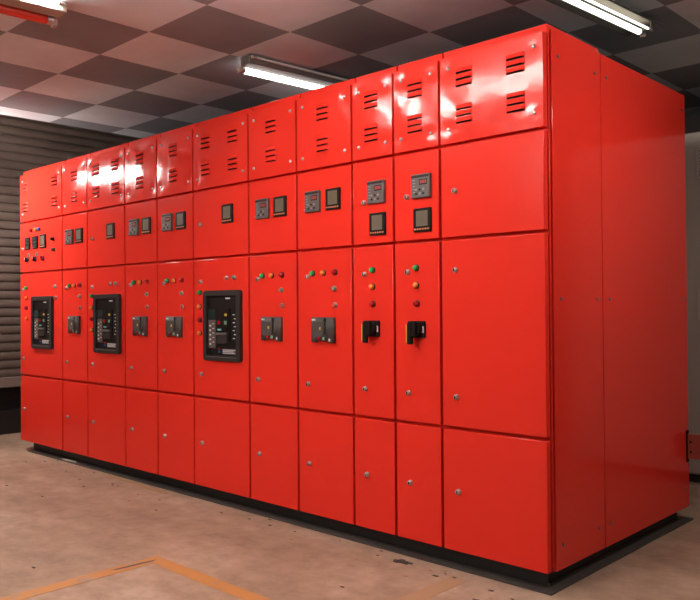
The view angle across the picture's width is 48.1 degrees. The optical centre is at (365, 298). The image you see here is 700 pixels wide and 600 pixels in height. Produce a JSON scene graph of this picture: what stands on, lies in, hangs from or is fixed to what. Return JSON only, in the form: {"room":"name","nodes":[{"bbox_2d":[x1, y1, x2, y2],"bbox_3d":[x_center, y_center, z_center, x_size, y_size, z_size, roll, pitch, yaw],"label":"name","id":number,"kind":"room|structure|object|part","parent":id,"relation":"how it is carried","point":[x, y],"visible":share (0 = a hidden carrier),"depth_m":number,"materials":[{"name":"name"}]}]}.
{"room":"electrical room","nodes":[
{"label":"electrical room","id":0,"kind":"room"},
{"bbox_2d":[0,387,20,410],"bbox_3d":[-4.344,-0.326,5.939,0.190,3.050,9.400,-1,-1,43],"label":"wall","id":1,"kind":"structure","parent":0,"point":[10,397],"depth_m":7.03,"materials":[{"name":"black"}]},
{"bbox_2d":[0,409,20,434],"bbox_3d":[-4.311,1.095,5.764,0.060,0.205,9.200,-1,-1,43],"label":"baseboard","id":2,"kind":"structure","parent":1,"relation":"attached to","point":[10,420],"depth_m":6.96,"materials":[{"name":"black"}]},
{"bbox_2d":[0,114,141,387],"bbox_3d":[-4.190,-0.296,5.869,0.110,2.974,8.410,-1,-1,43],"label":"roller shutter","id":3,"kind":"object","parent":1,"relation":"attached to","point":[25,144],"visible":0.02,"depth_m":7.00,"materials":[{"name":"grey metal"}]},
{"bbox_3d":[-4.176,0.737,5.845,0.055,0.090,8.300,-1,-1,43],"label":"rail","id":4,"kind":"part","parent":3,"relation":"part of","materials":[{"name":"brown"}]},
{"bbox_2d":[0,0,699,137],"bbox_3d":[-0.207,-1.390,2.066,8.350,0.030,9.400,-1,-1,43],"label":"ceiling","id":5,"kind":"structure","parent":0,"point":[134,68],"depth_m":4.20,"materials":[{"name":"tile"}]},
{"bbox_2d":[0,0,67,27],"bbox_3d":[-1.839,-1.306,3.209,1.200,0.085,0.167,0,-1,-43],"label":"ceiling light","id":6,"kind":"object","parent":5,"relation":"attached to","point":[48,12],"visible":1,"depth_m":3.53,"materials":[{"name":"white metal"}]},
{"bbox_2d":[236,54,348,89],"bbox_3d":[-0.233,-1.305,4.762,1.200,0.078,0.161,0,-1,-43],"label":"ceiling light","id":7,"kind":"object","parent":5,"relation":"attached to","point":[254,64],"visible":0.55,"depth_m":4.53,"materials":[{"name":"white metal"}]},
{"bbox_2d":[546,0,662,37],"bbox_3d":[0.948,-1.332,3.489,1.200,0.071,0.191,0,-1,-43],"label":"ceiling light","id":8,"kind":"object","parent":5,"relation":"attached to","point":[610,14],"visible":1,"depth_m":3.69,"materials":[{"name":"glowing white light tube"},{"name":"grey painted metal"}]},
{"bbox_2d":[0,433,699,599],"bbox_3d":[-0.862,1.186,2.671,10.200,0.102,9.400,-1,-1,43],"label":"floor","id":9,"kind":"structure","parent":0,"point":[72,531],"depth_m":3.46,"materials":[{"name":"concrete"}]},
{"bbox_2d":[20,160,66,449],"bbox_3d":[-2.001,0.053,6.458,0.712,2.118,1.415,-1,-1,43],"label":"switchgear cubicle","id":10,"kind":"object","parent":9,"relation":"on","point":[41,233],"visible":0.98,"depth_m":5.93,"materials":[{"name":"red paint"}]},
{"bbox_3d":[-2.461,-0.399,5.976,0.701,0.383,0.029,-1,-1,43],"label":"meter door","id":11,"kind":"part","parent":10,"relation":"part of","materials":[{"name":"red paint"}]},
{"bbox_3d":[-2.440,0.254,5.915,0.095,0.063,0.016,-1,-1,43],"label":"charging handle","id":12,"kind":"part","parent":10,"relation":"part of","materials":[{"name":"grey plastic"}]},
{"bbox_3d":[-2.469,-0.787,5.974,0.701,0.365,0.046,-1,-1,43],"label":"vent panel","id":13,"kind":"part","parent":10,"relation":"part of","materials":[{"name":"red paint"}]},
{"bbox_3d":[-2.456,0.198,5.969,0.701,0.784,0.029,-1,-1,43],"label":"door","id":14,"kind":"part","parent":10,"relation":"part of","materials":[{"name":"red paint"}]},
{"bbox_3d":[-2.451,0.857,5.962,0.701,0.506,0.029,-1,-1,43],"label":"door","id":15,"kind":"part","parent":10,"relation":"part of","materials":[{"name":"red paint"}]},
{"bbox_3d":[-2.309,-0.990,6.148,0.709,0.034,0.428,-1,-1,43],"label":"lid","id":16,"kind":"part","parent":10,"relation":"part of","materials":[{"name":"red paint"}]},
{"bbox_2d":[62,153,91,456],"bbox_3d":[-1.603,0.046,6.086,0.372,2.118,1.414,-1,-1,43],"label":"switchgear cubicle","id":17,"kind":"object","parent":9,"relation":"on","point":[74,172],"visible":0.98,"depth_m":5.57,"materials":[{"name":"red paint"}]},
{"bbox_3d":[-2.063,-0.406,5.603,0.362,0.383,0.029,-1,-1,43],"label":"meter door","id":18,"kind":"part","parent":17,"relation":"part of","materials":[{"name":"red paint"}]},
{"bbox_3d":[-2.058,0.191,5.596,0.362,0.784,0.029,-1,-1,43],"label":"door","id":19,"kind":"part","parent":17,"relation":"part of","materials":[{"name":"red paint"}]},
{"bbox_3d":[-2.072,-0.794,5.601,0.362,0.365,0.046,-1,-1,43],"label":"vent panel","id":20,"kind":"part","parent":17,"relation":"part of","materials":[{"name":"red paint"}]},
{"bbox_3d":[-2.053,0.850,5.589,0.362,0.506,0.029,-1,-1,43],"label":"door","id":21,"kind":"part","parent":17,"relation":"part of","materials":[{"name":"red paint"}]},
{"bbox_3d":[-1.911,-0.997,5.776,0.369,0.034,0.428,-1,-1,43],"label":"lid","id":22,"kind":"part","parent":17,"relation":"part of","materials":[{"name":"red paint"}]},
{"bbox_2d":[87,142,129,465],"bbox_3d":[-1.282,0.040,5.786,0.500,2.118,1.414,-1,-1,43],"label":"switchgear cubicle","id":23,"kind":"object","parent":9,"relation":"on","point":[106,203],"visible":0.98,"depth_m":5.26,"materials":[{"name":"red paint"}]},
{"bbox_3d":[-1.731,0.241,5.251,0.095,0.063,0.016,-1,-1,43],"label":"charging handle","id":24,"kind":"part","parent":23,"relation":"part of","materials":[{"name":"grey plastic"}]},
{"bbox_3d":[-1.742,-0.412,5.303,0.490,0.383,0.029,-1,-1,43],"label":"meter door","id":25,"kind":"part","parent":23,"relation":"part of","materials":[{"name":"red paint"}]},
{"bbox_3d":[-1.738,0.185,5.296,0.490,0.784,0.029,-1,-1,43],"label":"door","id":26,"kind":"part","parent":23,"relation":"part of","materials":[{"name":"red paint"}]},
{"bbox_3d":[-1.751,-0.800,5.301,0.490,0.365,0.046,-1,-1,43],"label":"vent panel","id":27,"kind":"part","parent":23,"relation":"part of","materials":[{"name":"red paint"}]},
{"bbox_3d":[-1.733,0.844,5.289,0.490,0.506,0.029,-1,-1,43],"label":"door","id":28,"kind":"part","parent":23,"relation":"part of","materials":[{"name":"red paint"}]},
{"bbox_3d":[-1.590,-1.003,5.475,0.497,0.034,0.428,-1,-1,43],"label":"lid","id":29,"kind":"part","parent":23,"relation":"part of","materials":[{"name":"red paint"}]},
{"bbox_3d":[-1.681,0.312,5.208,0.122,0.030,0.004,-1,-1,43],"label":"rating plate","id":30,"kind":"part","parent":23,"relation":"part of","materials":[{"name":"grey"}]},
{"bbox_2d":[107,474,167,493],"bbox_3d":[-1.437,1.160,4.910,0.022,0.010,0.740,0,-1,-44],"label":"wood strip","id":31,"kind":"object","parent":9,"relation":"on","point":[112,476],"visible":1,"depth_m":4.87,"materials":[{"name":"brown wood"}]},
{"bbox_2d":[125,133,161,473],"bbox_3d":[-0.959,0.034,5.482,0.380,2.118,1.414,-1,-1,43],"label":"switchgear cubicle","id":32,"kind":"object","parent":9,"relation":"on","point":[141,214],"visible":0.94,"depth_m":4.97,"materials":[{"name":"red paint"}]},
{"bbox_3d":[-1.414,0.179,4.993,0.370,0.784,0.029,-1,-1,43],"label":"door","id":33,"kind":"part","parent":32,"relation":"part of","materials":[{"name":"red paint"}]},
{"bbox_3d":[-1.428,-0.806,4.998,0.370,0.365,0.046,-1,-1,43],"label":"vent panel","id":34,"kind":"part","parent":32,"relation":"part of","materials":[{"name":"red paint"}]},
{"bbox_3d":[-1.419,-0.418,5.000,0.370,0.383,0.029,-1,-1,43],"label":"meter door","id":35,"kind":"part","parent":32,"relation":"part of","materials":[{"name":"red paint"}]},
{"bbox_3d":[-1.409,0.838,4.986,0.370,0.506,0.029,-1,-1,43],"label":"door","id":36,"kind":"part","parent":32,"relation":"part of","materials":[{"name":"red paint"}]},
{"bbox_3d":[-1.267,-1.009,5.172,0.377,0.034,0.428,-1,-1,43],"label":"lid","id":37,"kind":"part","parent":32,"relation":"part of","materials":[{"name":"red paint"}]},
{"bbox_2d":[157,123,198,483],"bbox_3d":[-0.678,0.029,5.219,0.383,2.118,1.414,-1,-1,43],"label":"switchgear cubicle","id":38,"kind":"object","parent":9,"relation":"on","point":[176,339],"visible":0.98,"depth_m":4.70,"materials":[{"name":"red paint"}]},
{"bbox_3d":[-1.147,-0.811,4.735,0.372,0.365,0.046,-1,-1,43],"label":"vent panel","id":39,"kind":"part","parent":38,"relation":"part of","materials":[{"name":"red paint"}]},
{"bbox_3d":[-1.134,0.174,4.730,0.372,0.784,0.029,-1,-1,43],"label":"door","id":40,"kind":"part","parent":38,"relation":"part of","materials":[{"name":"red paint"}]},
{"bbox_3d":[-1.129,0.833,4.723,0.372,0.506,0.029,-1,-1,43],"label":"door","id":41,"kind":"part","parent":38,"relation":"part of","materials":[{"name":"red paint"}]},
{"bbox_3d":[-1.138,-0.423,4.737,0.372,0.383,0.029,-1,-1,43],"label":"meter door","id":42,"kind":"part","parent":38,"relation":"part of","materials":[{"name":"red paint"}]},
{"bbox_3d":[-0.986,-1.014,4.910,0.380,0.034,0.428,-1,-1,43],"label":"lid","id":43,"kind":"part","parent":38,"relation":"part of","materials":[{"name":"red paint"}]},
{"bbox_2d":[193,107,253,497],"bbox_3d":[-0.348,0.023,4.911,0.514,2.118,1.414,-1,-1,43],"label":"switchgear cubicle","id":44,"kind":"object","parent":9,"relation":"on","point":[221,181],"visible":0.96,"depth_m":4.39,"materials":[{"name":"red paint"}]},
{"bbox_3d":[-0.801,0.224,4.379,0.095,0.063,0.016,-1,-1,43],"label":"charging handle","id":45,"kind":"part","parent":44,"relation":"part of","materials":[{"name":"grey plastic"}]},
{"bbox_3d":[-0.818,-0.817,4.426,0.504,0.365,0.046,-1,-1,43],"label":"vent panel","id":46,"kind":"part","parent":44,"relation":"part of","materials":[{"name":"red paint"}]},
{"bbox_3d":[-0.809,-0.429,4.428,0.504,0.383,0.029,-1,-1,43],"label":"meter door","id":47,"kind":"part","parent":44,"relation":"part of","materials":[{"name":"red paint"}]},
{"bbox_3d":[-0.804,0.168,4.421,0.504,0.784,0.029,-1,-1,43],"label":"door","id":48,"kind":"part","parent":44,"relation":"part of","materials":[{"name":"red paint"}]},
{"bbox_3d":[-0.799,0.827,4.414,0.504,0.506,0.029,-1,-1,43],"label":"door","id":49,"kind":"part","parent":44,"relation":"part of","materials":[{"name":"red paint"}]},
{"bbox_3d":[-0.657,-1.020,4.601,0.511,0.034,0.428,-1,-1,43],"label":"lid","id":50,"kind":"part","parent":44,"relation":"part of","materials":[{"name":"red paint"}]},
{"bbox_3d":[-0.752,0.296,4.337,0.122,0.030,0.004,-1,-1,43],"label":"rating plate","id":51,"kind":"part","parent":44,"relation":"part of","materials":[{"name":"grey"}]},
{"bbox_2d":[5,457,513,599],"bbox_3d":[-1.268,1.153,4.000,4.351,0.003,1.169,-1,-1,43],"label":"debris","id":52,"kind":"object","parent":9,"relation":"on","point":[39,457],"visible":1,"depth_m":3.53,"materials":[{"name":"grey metal"}]},
{"bbox_2d":[249,94,302,509],"bbox_3d":[-0.018,0.017,4.601,0.386,2.118,1.414,-1,-1,43],"label":"switchgear cubicle","id":53,"kind":"object","parent":9,"relation":"on","point":[273,191],"visible":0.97,"depth_m":4.08,"materials":[{"name":"red paint"}]},
{"bbox_3d":[-0.487,-0.823,4.116,0.375,0.365,0.046,-1,-1,43],"label":"vent panel","id":54,"kind":"part","parent":53,"relation":"part of","materials":[{"name":"red paint"}]},
{"bbox_3d":[-0.478,-0.435,4.118,0.375,0.383,0.029,-1,-1,43],"label":"meter door","id":55,"kind":"part","parent":53,"relation":"part of","materials":[{"name":"red paint"}]},
{"bbox_3d":[-0.473,0.162,4.112,0.375,0.784,0.029,-1,-1,43],"label":"door","id":56,"kind":"part","parent":53,"relation":"part of","materials":[{"name":"red paint"}]},
{"bbox_3d":[-0.469,0.821,4.104,0.375,0.506,0.029,-1,-1,43],"label":"door","id":57,"kind":"part","parent":53,"relation":"part of","materials":[{"name":"red paint"}]},
{"bbox_3d":[-0.326,-1.026,4.291,0.383,0.034,0.428,-1,-1,43],"label":"lid","id":58,"kind":"part","parent":53,"relation":"part of","materials":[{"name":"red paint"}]},
{"bbox_2d":[297,78,358,523],"bbox_3d":[0.267,0.012,4.335,0.387,2.118,1.414,-1,-1,43],"label":"switchgear cubicle","id":59,"kind":"object","parent":9,"relation":"on","point":[325,162],"visible":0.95,"depth_m":3.82,"materials":[{"name":"red paint"}]},
{"bbox_2d":[309,270,314,275],"bbox_3d":[-0.263,-0.124,3.883,0.031,0.030,0.022,-1,-1,43],"label":"lamp","id":60,"kind":"object","parent":59,"relation":"attached to","point":[311,272],"depth_m":3.88,"materials":[{"name":"green plastic"}]},
{"bbox_2d":[320,270,325,275],"bbox_3d":[-0.208,-0.125,3.831,0.031,0.030,0.022,-1,-1,43],"label":"lamp","id":61,"kind":"object","parent":59,"relation":"attached to","point":[322,272],"depth_m":3.82,"materials":[{"name":"orange plastic"}]},
{"bbox_3d":[-0.203,-0.828,3.850,0.376,0.365,0.046,-1,-1,43],"label":"vent panel","id":62,"kind":"part","parent":59,"relation":"part of","materials":[{"name":"red paint"}]},
{"bbox_3d":[-0.194,-0.440,3.852,0.376,0.383,0.029,-1,-1,43],"label":"meter door","id":63,"kind":"part","parent":59,"relation":"part of","materials":[{"name":"red paint"}]},
{"bbox_3d":[-0.189,0.157,3.845,0.376,0.784,0.029,-1,-1,43],"label":"door","id":64,"kind":"part","parent":59,"relation":"part of","materials":[{"name":"red paint"}]},
{"bbox_3d":[-0.184,0.816,3.838,0.376,0.506,0.029,-1,-1,43],"label":"door","id":65,"kind":"part","parent":59,"relation":"part of","materials":[{"name":"red paint"}]},
{"bbox_3d":[-0.042,-1.031,4.025,0.384,0.034,0.428,-1,-1,43],"label":"lid","id":66,"kind":"part","parent":59,"relation":"part of","materials":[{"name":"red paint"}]},
{"bbox_2d":[331,269,337,274],"bbox_3d":[-0.149,-0.126,3.776,0.031,0.030,0.022,-1,-1,43],"label":"lamp","id":67,"kind":"object","parent":59,"relation":"attached to","point":[333,271],"depth_m":3.77,"materials":[{"name":"red plastic"}]},
{"bbox_2d":[27,443,693,595],"bbox_3d":[-0.483,1.121,5.064,4.593,0.078,1.428,-1,-1,43],"label":"plinth","id":68,"kind":"object","parent":9,"relation":"on","point":[551,583],"visible":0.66,"depth_m":3.67,"materials":[{"name":"black paint"}]},
{"bbox_2d":[352,66,399,534],"bbox_3d":[0.495,0.008,4.103,0.257,2.118,1.440,-1,-1,43],"label":"switchgear cubicle","id":69,"kind":"object","parent":9,"relation":"on","point":[374,155],"visible":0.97,"depth_m":3.60,"materials":[{"name":"red paint"}]},
{"bbox_2d":[361,320,379,342],"bbox_3d":[0.023,0.153,3.594,0.084,0.102,0.052,-1,-1,43],"label":"switch","id":70,"kind":"object","parent":69,"relation":"attached to","point":[370,329],"depth_m":3.58,"materials":[{"name":"black plastic"}]},
{"bbox_2d":[369,283,374,289],"bbox_3d":[0.030,-0.054,3.608,0.031,0.030,0.022,-1,-1,43],"label":"lamp","id":71,"kind":"object","parent":69,"relation":"attached to","point":[371,285],"depth_m":3.60,"materials":[{"name":"orange plastic"}]},
{"bbox_2d":[369,267,374,272],"bbox_3d":[0.029,-0.130,3.609,0.031,0.030,0.022,-1,-1,43],"label":"lamp","id":72,"kind":"object","parent":69,"relation":"attached to","point":[371,269],"depth_m":3.60,"materials":[{"name":"green plastic"}]},
{"bbox_2d":[369,301,375,306],"bbox_3d":[0.031,0.026,3.606,0.031,0.030,0.022,-1,-1,43],"label":"lamp","id":73,"kind":"object","parent":69,"relation":"attached to","point":[371,303],"depth_m":3.60,"materials":[{"name":"red plastic"}]},
{"bbox_3d":[0.035,-0.832,3.628,0.247,0.365,0.046,-1,-1,43],"label":"vent panel","id":74,"kind":"part","parent":69,"relation":"part of","materials":[{"name":"red paint"}]},
{"bbox_3d":[0.043,-0.444,3.630,0.247,0.383,0.029,-1,-1,43],"label":"meter door","id":75,"kind":"part","parent":69,"relation":"part of","materials":[{"name":"red paint"}]},
{"bbox_3d":[0.048,0.153,3.623,0.247,0.784,0.029,-1,-1,43],"label":"door","id":76,"kind":"part","parent":69,"relation":"part of","materials":[{"name":"red paint"}]},
{"bbox_3d":[0.053,0.812,3.616,0.247,0.506,0.029,-1,-1,43],"label":"door","id":77,"kind":"part","parent":69,"relation":"part of","materials":[{"name":"red paint"}]},
{"bbox_3d":[0.195,-1.035,3.802,0.254,0.034,0.428,-1,-1,43],"label":"lid","id":78,"kind":"part","parent":69,"relation":"part of","materials":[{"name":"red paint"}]},
{"bbox_2d":[393,559,412,564],"bbox_3d":[0.163,1.134,3.375,0.093,0.005,0.047,-1,-1,43],"label":"clump","id":79,"kind":"object","parent":9,"relation":"on","point":[402,561],"visible":1,"depth_m":3.37,"materials":[{"name":"grey soil"}]},
{"bbox_2d":[394,53,446,546],"bbox_3d":[0.685,0.004,3.924,0.259,2.118,1.440,-1,-1,43],"label":"switchgear cubicle","id":80,"kind":"object","parent":9,"relation":"on","point":[417,124],"visible":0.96,"depth_m":3.42,"materials":[{"name":"red paint"}]},
{"bbox_2d":[412,282,418,288],"bbox_3d":[0.220,-0.058,3.430,0.031,0.030,0.022,-1,-1,43],"label":"lamp","id":81,"kind":"object","parent":80,"relation":"attached to","point":[415,285],"depth_m":3.42,"materials":[{"name":"orange plastic"}]},
{"bbox_2d":[412,264,418,270],"bbox_3d":[0.219,-0.134,3.431,0.031,0.030,0.022,-1,-1,43],"label":"lamp","id":82,"kind":"object","parent":80,"relation":"attached to","point":[415,267],"depth_m":3.43,"materials":[{"name":"green plastic"}]},
{"bbox_2d":[406,321,425,344],"bbox_3d":[0.217,0.149,3.411,0.084,0.102,0.052,-1,-1,43],"label":"switch","id":83,"kind":"object","parent":80,"relation":"attached to","point":[415,330],"depth_m":3.40,"materials":[{"name":"black plastic"}]},
{"bbox_2d":[413,300,419,306],"bbox_3d":[0.221,0.022,3.428,0.031,0.030,0.022,-1,-1,43],"label":"lamp","id":84,"kind":"object","parent":80,"relation":"attached to","point":[416,303],"depth_m":3.42,"materials":[{"name":"red plastic"}]},
{"bbox_3d":[0.225,-0.836,3.449,0.248,0.365,0.046,-1,-1,43],"label":"vent panel","id":85,"kind":"part","parent":80,"relation":"part of","materials":[{"name":"red paint"}]},
{"bbox_3d":[0.234,-0.448,3.451,0.248,0.383,0.029,-1,-1,43],"label":"meter door","id":86,"kind":"part","parent":80,"relation":"part of","materials":[{"name":"red paint"}]},
{"bbox_3d":[0.238,0.150,3.444,0.248,0.784,0.029,-1,-1,43],"label":"door","id":87,"kind":"part","parent":80,"relation":"part of","materials":[{"name":"red paint"}]},
{"bbox_3d":[0.244,0.808,3.437,0.248,0.506,0.029,-1,-1,43],"label":"door","id":88,"kind":"part","parent":80,"relation":"part of","materials":[{"name":"red paint"}]},
{"bbox_3d":[0.386,-1.039,3.624,0.256,0.034,0.428,-1,-1,43],"label":"lid","id":89,"kind":"part","parent":80,"relation":"part of","materials":[{"name":"red paint"}]},
{"bbox_2d":[440,23,699,573],"bbox_3d":[1.007,0.000,3.646,0.586,2.120,1.406,-1,-1,43],"label":"switchgear cubicle","id":90,"kind":"object","parent":9,"relation":"on","point":[567,437],"visible":1,"depth_m":3.24,"materials":[{"name":"red paint"}]},
{"bbox_3d":[0.506,-0.841,3.186,0.495,0.365,0.046,-1,-1,43],"label":"vent panel","id":91,"kind":"part","parent":90,"relation":"part of","materials":[{"name":"red paint"}]},
{"bbox_3d":[0.515,-0.453,3.188,0.495,0.383,0.029,-1,-1,43],"label":"meter door","id":92,"kind":"part","parent":90,"relation":"part of","materials":[{"name":"red paint"}]},
{"bbox_3d":[0.520,0.144,3.181,0.495,0.784,0.029,-1,-1,43],"label":"door","id":93,"kind":"part","parent":90,"relation":"part of","materials":[{"name":"red paint"}]},
{"bbox_3d":[0.525,0.803,3.174,0.495,0.506,0.029,-1,-1,43],"label":"door","id":94,"kind":"part","parent":90,"relation":"part of","materials":[{"name":"red paint"}]},
{"bbox_3d":[0.666,-1.044,3.361,0.501,0.034,0.428,-1,-1,43],"label":"lid","id":95,"kind":"part","parent":90,"relation":"part of","materials":[{"name":"red paint"}]},
{"bbox_3d":[0.714,0.007,3.029,0.012,2.088,0.010,-1,-1,43],"label":"corner post","id":96,"kind":"part","parent":90,"relation":"part of","materials":[{"name":"red metal"}]},
{"bbox_3d":[0.866,0.004,3.185,0.010,2.104,0.407,-1,-1,43],"label":"panel","id":97,"kind":"part","parent":90,"relation":"part of","materials":[{"name":"red paint"}]},
{"bbox_3d":[1.326,0.008,3.676,0.010,2.100,0.927,-1,-1,43],"label":"panel","id":98,"kind":"part","parent":90,"relation":"part of","materials":[{"name":"red paint"}]},
{"bbox_2d":[685,132,699,482],"bbox_3d":[2.608,0.049,4.678,1.750,2.164,0.630,-1,-1,43],"label":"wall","id":99,"kind":"structure","parent":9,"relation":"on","point":[692,140],"depth_m":4.83,"materials":[{"name":"grey metal"}]},
{"bbox_3d":[2.630,1.106,4.681,1.710,0.049,0.550,-1,-1,43],"label":"kick plate","id":100,"kind":"part","parent":99,"relation":"part of","materials":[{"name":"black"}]},
{"bbox_2d":[696,149,699,179],"bbox_3d":[2.144,-0.824,4.718,0.300,0.190,0.014,-1,-1,43],"label":"vent","id":101,"kind":"object","parent":99,"relation":"attached to","point":[697,150],"depth_m":4.81,"materials":[{"name":"beige metal"}]},
{"bbox_2d":[698,289,699,319],"bbox_3d":[2.150,0.036,4.709,0.300,0.190,0.014,-1,-1,43],"label":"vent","id":102,"kind":"object","parent":99,"relation":"attached to","point":[698,289],"depth_m":4.81,"materials":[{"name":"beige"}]},
{"bbox_2d":[685,113,699,133],"bbox_3d":[2.431,-0.378,5.894,9.760,3.050,0.200,-1,-1,43],"label":"wall","id":103,"kind":"structure","parent":0,"point":[692,122],"depth_m":5.78,"materials":[{"name":"grey paint"}]}
]}

